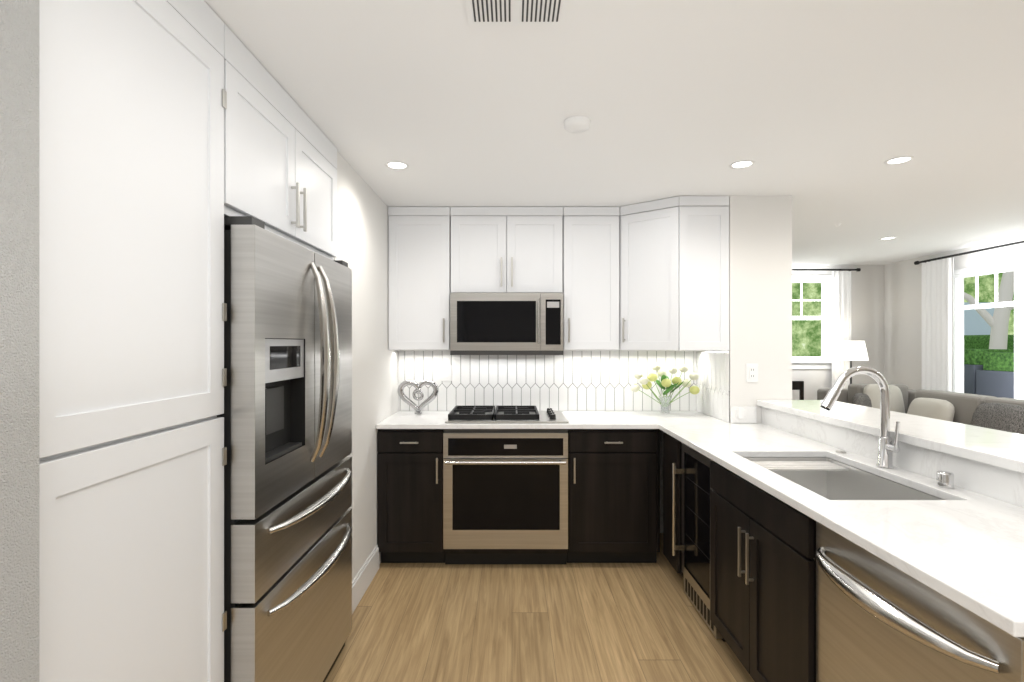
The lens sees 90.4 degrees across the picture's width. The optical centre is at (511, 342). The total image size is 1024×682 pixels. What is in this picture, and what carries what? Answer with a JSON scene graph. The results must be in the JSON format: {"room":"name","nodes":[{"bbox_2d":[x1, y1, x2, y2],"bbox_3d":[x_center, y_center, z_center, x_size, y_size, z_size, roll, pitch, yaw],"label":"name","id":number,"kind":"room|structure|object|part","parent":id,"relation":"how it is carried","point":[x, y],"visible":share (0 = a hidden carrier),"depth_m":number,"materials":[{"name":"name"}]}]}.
{"room":"kitchen","nodes":[
{"label":"kitchen","id":0,"kind":"room"},
{"bbox_2d":[0,0,38,681],"bbox_3d":[-1.300,0.245,-0.420,1.000,2.370,2.560,0,0,0],"label":"wall","id":1,"kind":"structure","parent":0,"point":[19,19],"depth_m":0.82,"materials":[{"name":"grey paint"}]},
{"bbox_2d":[333,151,397,580],"bbox_3d":[-1.327,0.245,3.136,0.945,2.370,1.368,0,0,0],"label":"wall","id":2,"kind":"structure","parent":0,"point":[362,216],"depth_m":2.96,"materials":[{"name":"white paint"}]},
{"bbox_2d":[223,24,336,259],"bbox_3d":[-1.186,-0.661,1.969,0.752,0.552,0.958,0,0,0],"label":"upper cabinet","id":3,"kind":"object","parent":2,"relation":"attached to","point":[280,169],"visible":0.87,"depth_m":1.81,"materials":[{"name":"white wood"}]},
{"bbox_2d":[352,545,378,613],"bbox_3d":[-0.848,1.353,2.840,0.014,0.155,0.770,0,0,0],"label":"baseboard","id":4,"kind":"structure","parent":2,"relation":"attached to","point":[361,582],"depth_m":2.90,"materials":[{"name":"white wood"}]},
{"bbox_2d":[325,533,754,681],"bbox_3d":[1.500,1.460,2.400,6.600,0.060,8.200,0,0,0],"label":"floor","id":5,"kind":"structure","parent":0,"point":[414,622],"depth_m":2.54,"materials":[{"name":"brown wood"}]},
{"bbox_2d":[39,0,226,681],"bbox_3d":[-1.198,0.246,1.176,0.728,2.367,0.624,0,0,0],"label":"pantry cabinet","id":6,"kind":"object","parent":5,"relation":"on","point":[133,96],"visible":0.93,"depth_m":1.12,"materials":[{"name":"white wood"}]},
{"bbox_2d":[217,216,351,681],"bbox_3d":[-1.112,0.526,1.958,0.857,1.808,0.911,0,0,0],"label":"refrigerator","id":7,"kind":"object","parent":5,"relation":"on","point":[287,415],"visible":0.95,"depth_m":1.71,"materials":[{"name":"grey metal"}]},
{"bbox_2d":[377,429,444,562],"bbox_3d":[-0.644,0.986,3.494,0.416,0.888,0.639,0,0,0],"label":"base cabinet","id":8,"kind":"object","parent":5,"relation":"on","point":[409,461],"visible":0.84,"depth_m":3.21,"materials":[{"name":"black wood"}]},
{"bbox_2d":[376,411,1023,636],"bbox_3d":[0.368,0.525,2.370,2.440,0.030,2.880,0,0,0],"label":"countertop","id":9,"kind":"structure","parent":8,"relation":"on","point":[967,546],"depth_m":1.55,"materials":[{"name":"white stone"}]},
{"bbox_2d":[398,380,438,413],"bbox_3d":[-0.675,0.387,3.659,0.292,0.245,0.056,0,0,-11],"label":"heart sculpture","id":10,"kind":"object","parent":9,"relation":"on","point":[405,383],"visible":1,"depth_m":3.64,"materials":[{"name":"grey metal"}]},
{"bbox_2d":[445,406,568,422],"bbox_3d":[-0.033,0.483,3.478,0.785,0.052,0.513,0,0,0],"label":"gas cooktop","id":11,"kind":"object","parent":9,"relation":"in","point":[459,414],"visible":1,"depth_m":3.30,"materials":[{"name":"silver metal"}]},
{"bbox_2d":[631,363,699,406],"bbox_3d":[1.102,0.326,3.651,0.498,0.366,0.209,0,0,0],"label":"arrangement","id":12,"kind":"object","parent":9,"relation":"on","point":[665,382],"visible":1,"depth_m":3.64,"materials":[{"name":"white plant"}]},
{"bbox_2d":[744,457,942,560],"bbox_3d":[1.260,0.706,2.023,0.474,0.328,0.767,0,0,0],"label":"undermount sink basin","id":13,"kind":"object","parent":9,"relation":"in","point":[831,479],"visible":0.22,"depth_m":2.27,"materials":[{"name":"silver metal"}]},
{"bbox_2d":[820,366,899,468],"bbox_3d":[1.418,0.302,2.068,0.294,0.414,0.103,0,0,0],"label":"chrome pull-down faucet","id":14,"kind":"object","parent":9,"relation":"on","point":[885,446],"visible":1,"depth_m":2.08,"materials":[{"name":"silver metal"}]},
{"bbox_2d":[936,471,953,488],"bbox_3d":[1.535,0.483,1.800,0.048,0.052,0.048,0,0,0],"label":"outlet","id":15,"kind":"object","parent":9,"relation":"on","point":[944,479],"visible":1,"depth_m":1.78,"materials":[{"name":"silver metal"}]},
{"bbox_2d":[443,429,567,563],"bbox_3d":[-0.040,0.987,3.471,0.784,0.886,0.685,0,0,0],"label":"built-in oven","id":16,"kind":"object","parent":5,"relation":"on","point":[505,491],"visible":0.98,"depth_m":3.20,"materials":[{"name":"grey metal"}]},
{"bbox_2d":[566,429,659,562],"bbox_3d":[0.648,0.986,3.494,0.584,0.888,0.639,0,0,0],"label":"base cabinet","id":17,"kind":"object","parent":5,"relation":"on","point":[614,474],"visible":0.93,"depth_m":3.21,"materials":[{"name":"black wood"}]},
{"bbox_2d":[663,433,683,577],"bbox_3d":[1.254,0.986,3.054,0.613,0.888,0.297,0,0,0],"label":"base cabinet","id":18,"kind":"object","parent":5,"relation":"on","point":[672,447],"visible":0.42,"depth_m":3.04,"materials":[{"name":"black wood"}]},
{"bbox_2d":[672,443,725,641],"bbox_3d":[1.231,0.987,2.667,0.658,0.886,0.470,0,0,0],"label":"wine cooler","id":19,"kind":"object","parent":5,"relation":"on","point":[695,470],"visible":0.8,"depth_m":2.71,"materials":[{"name":"black"}]},
{"bbox_2d":[710,461,815,681],"bbox_3d":[1.238,0.986,2.022,0.645,0.888,0.808,0,0,0],"label":"base cabinet","id":20,"kind":"object","parent":5,"relation":"on","point":[763,572],"visible":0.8,"depth_m":1.92,"materials":[{"name":"black wood"}]},
{"bbox_2d":[792,381,803,399],"bbox_3d":[3.112,0.930,5.582,0.385,1.000,0.385,0,0,0],"label":"dining chair","id":21,"kind":"object","parent":5,"relation":"on","point":[796,385],"visible":0.13,"depth_m":5.74,"materials":[{"name":"black"}]},
{"bbox_2d":[834,341,868,383],"bbox_3d":[3.870,0.703,5.800,0.336,1.455,0.336,0,0,0],"label":"light","id":22,"kind":"object","parent":5,"relation":"on","point":[845,350],"visible":0.6,"depth_m":5.68,"materials":[{"name":"white fabric"}]},
{"bbox_2d":[815,521,1023,681],"bbox_3d":[1.214,0.987,1.284,0.693,0.886,0.653,0,0,0],"label":"stainless steel dishwasher","id":23,"kind":"object","parent":5,"relation":"on","point":[876,622],"visible":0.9,"depth_m":1.26,"materials":[{"name":"grey metal"}]},
{"bbox_2d":[817,384,1023,434],"bbox_3d":[3.839,0.921,4.535,0.982,1.018,2.170,0,0,0],"label":"sectional sofa","id":24,"kind":"object","parent":5,"relation":"on","point":[991,412],"visible":0.37,"depth_m":4.48,"materials":[{"name":"grey fabric"}]},
{"bbox_2d":[204,0,1023,264],"bbox_3d":[1.500,-0.965,2.400,6.600,0.050,8.200,0,0,0],"label":"ceiling","id":25,"kind":"structure","parent":0,"point":[819,94],"depth_m":2.01,"materials":[{"name":"white paint"}]},
{"bbox_2d":[385,161,408,169],"bbox_3d":[-0.607,-0.937,2.683,0.124,0.005,0.124,0,0,0],"label":"recessed light","id":26,"kind":"object","parent":25,"relation":"in","point":[397,165],"visible":1,"depth_m":2.69,"materials":[{"name":"white"}]},
{"bbox_2d":[465,0,567,25],"bbox_3d":[0.012,-0.934,1.413,0.280,0.010,0.155,0,0,0],"label":"ceiling vent","id":27,"kind":"object","parent":25,"relation":"in","point":[479,12],"visible":1,"depth_m":1.43,"materials":[{"name":"white plastic"}]},
{"bbox_2d":[564,116,590,132],"bbox_3d":[0.277,-0.924,2.160,0.116,0.030,0.116,0,0,0],"label":"smoke detector","id":28,"kind":"object","parent":25,"relation":"attached to","point":[575,124],"visible":1,"depth_m":2.13,"materials":[{"name":"white plastic"}]},
{"bbox_2d":[729,160,754,168],"bbox_3d":[1.208,-0.937,2.668,0.124,0.005,0.124,0,0,0],"label":"recessed light","id":29,"kind":"object","parent":25,"relation":"in","point":[740,164],"visible":1,"depth_m":2.67,"materials":[{"name":"white"}]},
{"bbox_2d":[880,237,896,239],"bbox_3d":[3.366,-0.937,4.548,0.124,0.005,0.124,0,0,0],"label":"recessed light","id":30,"kind":"object","parent":25,"relation":"in","point":[884,238],"visible":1,"depth_m":4.56,"materials":[{"name":"white"}]},
{"bbox_2d":[884,156,913,164],"bbox_3d":[1.988,-0.937,2.609,0.124,0.005,0.124,0,0,0],"label":"recessed light","id":31,"kind":"object","parent":25,"relation":"in","point":[902,159],"visible":1,"depth_m":2.61,"materials":[{"name":"white"}]},
{"bbox_2d":[660,385,696,532],"bbox_3d":[0.413,0.245,3.870,2.746,2.370,0.100,0,0,0],"label":"wall","id":32,"kind":"structure","parent":0,"point":[661,432],"depth_m":3.82,"materials":[{"name":"black wood"}]},
{"bbox_2d":[388,207,450,350],"bbox_3d":[-0.640,-0.440,3.638,0.424,0.995,0.356,0,0,0],"label":"upper cabinet","id":33,"kind":"object","parent":32,"relation":"attached to","point":[419,238],"depth_m":3.50,"materials":[{"name":"white wood"}]},
{"bbox_3d":[-0.632,0.055,3.700,0.405,0.006,0.024,0,0,0],"label":"under-cabinet led strip","id":34,"kind":"part","parent":33,"relation":"part of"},
{"bbox_2d":[442,365,451,380],"bbox_3d":[-0.490,0.225,3.807,0.075,0.118,0.010,0,0,0],"label":"outlet","id":35,"kind":"object","parent":32,"relation":"attached to","point":[446,369],"visible":1,"depth_m":3.81,"materials":[{"name":"white plastic"}]},
{"bbox_2d":[450,207,562,292],"bbox_3d":[-0.037,-0.641,3.638,0.774,0.592,0.356,0,0,0],"label":"upper cabinet","id":36,"kind":"object","parent":32,"relation":"attached to","point":[494,249],"visible":0.98,"depth_m":3.50,"materials":[{"name":"white wood"}]},
{"bbox_2d":[450,293,562,354],"bbox_3d":[-0.035,-0.129,3.590,0.762,0.419,0.437,0,0,0],"label":"over-the-range microwave","id":37,"kind":"object","parent":36,"relation":"attached to","point":[480,323],"visible":1,"depth_m":3.42,"materials":[{"name":"grey metal"}]},
{"bbox_2d":[398,350,729,422],"bbox_3d":[0.268,0.279,3.530,2.242,0.459,0.578,0,0,0],"label":"tile backsplash","id":38,"kind":"structure","parent":32,"relation":"attached to","point":[572,380],"depth_m":3.81,"materials":[{"name":"white tile"}]},
{"bbox_2d":[563,207,619,350],"bbox_3d":[0.547,-0.440,3.638,0.386,0.995,0.356,0,0,0],"label":"upper cabinet","id":39,"kind":"object","parent":32,"relation":"attached to","point":[590,234],"depth_m":3.50,"materials":[{"name":"white wood"}]},
{"bbox_3d":[0.550,0.055,3.700,0.380,0.006,0.024,0,0,0],"label":"under-cabinet led strip","id":40,"kind":"part","parent":39,"relation":"part of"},
{"bbox_2d":[619,196,728,350],"bbox_3d":[1.065,-0.440,3.528,0.642,0.995,0.576,0,0,0],"label":"upper cabinet","id":41,"kind":"object","parent":32,"relation":"attached to","point":[674,251],"depth_m":3.26,"materials":[{"name":"white wood"}]},
{"bbox_3d":[1.080,0.055,3.680,0.560,0.006,0.024,0,0,0],"label":"under-cabinet led strip","id":42,"kind":"part","parent":41,"relation":"part of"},
{"bbox_2d":[746,364,757,381],"bbox_3d":[1.530,0.190,3.235,0.075,0.118,0.010,0,0,0],"label":"outlet","id":43,"kind":"object","parent":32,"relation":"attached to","point":[751,369],"visible":1,"depth_m":3.23,"materials":[{"name":"white plastic"}]},
{"bbox_2d":[730,407,756,422],"bbox_3d":[1.473,0.457,3.232,0.163,0.104,0.013,0,0,0],"label":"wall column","id":44,"kind":"structure","parent":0,"point":[751,412],"depth_m":3.23,"materials":[{"name":"white paint"}]},
{"bbox_2d":[703,196,791,422],"bbox_3d":[1.588,0.245,3.530,0.396,2.370,0.580,0,0,0],"label":"wall column","id":45,"kind":"structure","parent":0,"point":[760,227],"depth_m":3.24,"materials":[{"name":"white paint"}]},
{"bbox_2d":[792,265,883,399],"bbox_3d":[3.133,0.245,6.180,2.894,2.370,0.120,0,0,0],"label":"wall","id":46,"kind":"structure","parent":0,"point":[867,284],"depth_m":6.12,"materials":[{"name":"white paint"}]},
{"bbox_2d":[792,275,831,368],"bbox_3d":[3.375,-0.250,6.125,0.980,1.130,0.110,0,0,0],"label":"living room window","id":47,"kind":"structure","parent":46,"relation":"in","point":[821,362],"depth_m":6.12,"materials":[{"name":"white wood"}]},
{"bbox_2d":[792,268,860,387],"bbox_3d":[3.465,0.261,6.066,1.330,2.299,0.103,0,0,0],"label":"window curtain","id":48,"kind":"object","parent":46,"relation":"attached to","point":[841,278],"visible":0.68,"depth_m":6.03,"materials":[{"name":"white fabric"}]},
{"bbox_2d":[762,407,1023,507],"bbox_3d":[1.660,0.915,2.069,0.140,1.030,2.337,0,0,0],"label":"backsplash","id":49,"kind":"structure","parent":0,"point":[999,483],"depth_m":1.98,"materials":[{"name":"white stone"}]},
{"bbox_2d":[757,400,1023,472],"bbox_3d":[1.795,0.381,2.054,0.470,0.035,2.367,0,0,0],"label":"countertop","id":50,"kind":"structure","parent":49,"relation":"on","point":[1003,449],"depth_m":2.11,"materials":[{"name":"white stone"}]},
{"bbox_2d":[884,236,1023,392],"bbox_3d":[4.540,0.245,2.210,0.120,2.370,7.820,0,0,0],"label":"wall","id":51,"kind":"structure","parent":0,"point":[902,279],"depth_m":5.71,"materials":[{"name":"white paint"}]},
{"bbox_2d":[914,240,1023,391],"bbox_3d":[4.426,0.261,4.265,0.105,2.299,2.530,0,0,0],"label":"window curtain","id":52,"kind":"object","parent":51,"relation":"attached to","point":[938,275],"visible":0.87,"depth_m":5.22,"materials":[{"name":"white fabric"}]},
{"bbox_2d":[954,259,1023,399],"bbox_3d":[4.485,0.092,4.185,0.110,1.655,2.100,0,0,0],"label":"living room window","id":53,"kind":"structure","parent":51,"relation":"in","point":[1018,303],"depth_m":4.66,"materials":[{"name":"white wood"}]},
{"label":"outside","id":54,"kind":"structure","parent":0,"visible":0},
{"bbox_2d":[792,273,1013,356],"bbox_3d":[5.000,-1.540,4.300,14.000,6.060,12.600,0,0,0],"label":"trees","id":55,"kind":"object","parent":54,"point":[806,334],"depth_m":10.50,"materials":[{"name":"green plant"}]},
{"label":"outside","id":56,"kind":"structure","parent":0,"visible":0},
{"bbox_3d":[0.000,1.525,0.000,60.000,0.050,60.000,0,0,0],"label":"ground","id":57,"kind":"structure","parent":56,"visible":0},
{"bbox_2d":[964,302,994,334],"bbox_3d":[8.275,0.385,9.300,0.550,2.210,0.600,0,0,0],"label":"neighbouring house","id":58,"kind":"structure","parent":57,"relation":"on","point":[974,324],"depth_m":9.00,"materials":[{"name":"blue"}]},
{"bbox_2d":[964,349,1013,398],"bbox_3d":[5.275,0.780,5.550,0.550,1.420,1.400,0,0,0],"label":"planters","id":59,"kind":"object","parent":57,"relation":"on","point":[988,372],"visible":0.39,"depth_m":5.35,"materials":[{"name":"grey concrete"}]},
{"bbox_2d":[964,271,1013,348],"bbox_3d":[6.380,-0.243,6.926,2.564,3.470,0.401,0,0,45],"label":"trunk","id":60,"kind":"object","parent":57,"relation":"on","point":[999,323],"visible":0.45,"depth_m":6.79,"materials":[{"name":"grey plant"}]},
{"bbox_2d":[964,335,1013,351],"bbox_3d":[7.750,0.685,8.100,1.700,1.610,1.600,0,0,0],"label":"hedge","id":61,"kind":"object","parent":57,"relation":"on","point":[970,341],"visible":0.03,"depth_m":7.50,"materials":[{"name":"green plant"}]}
]}

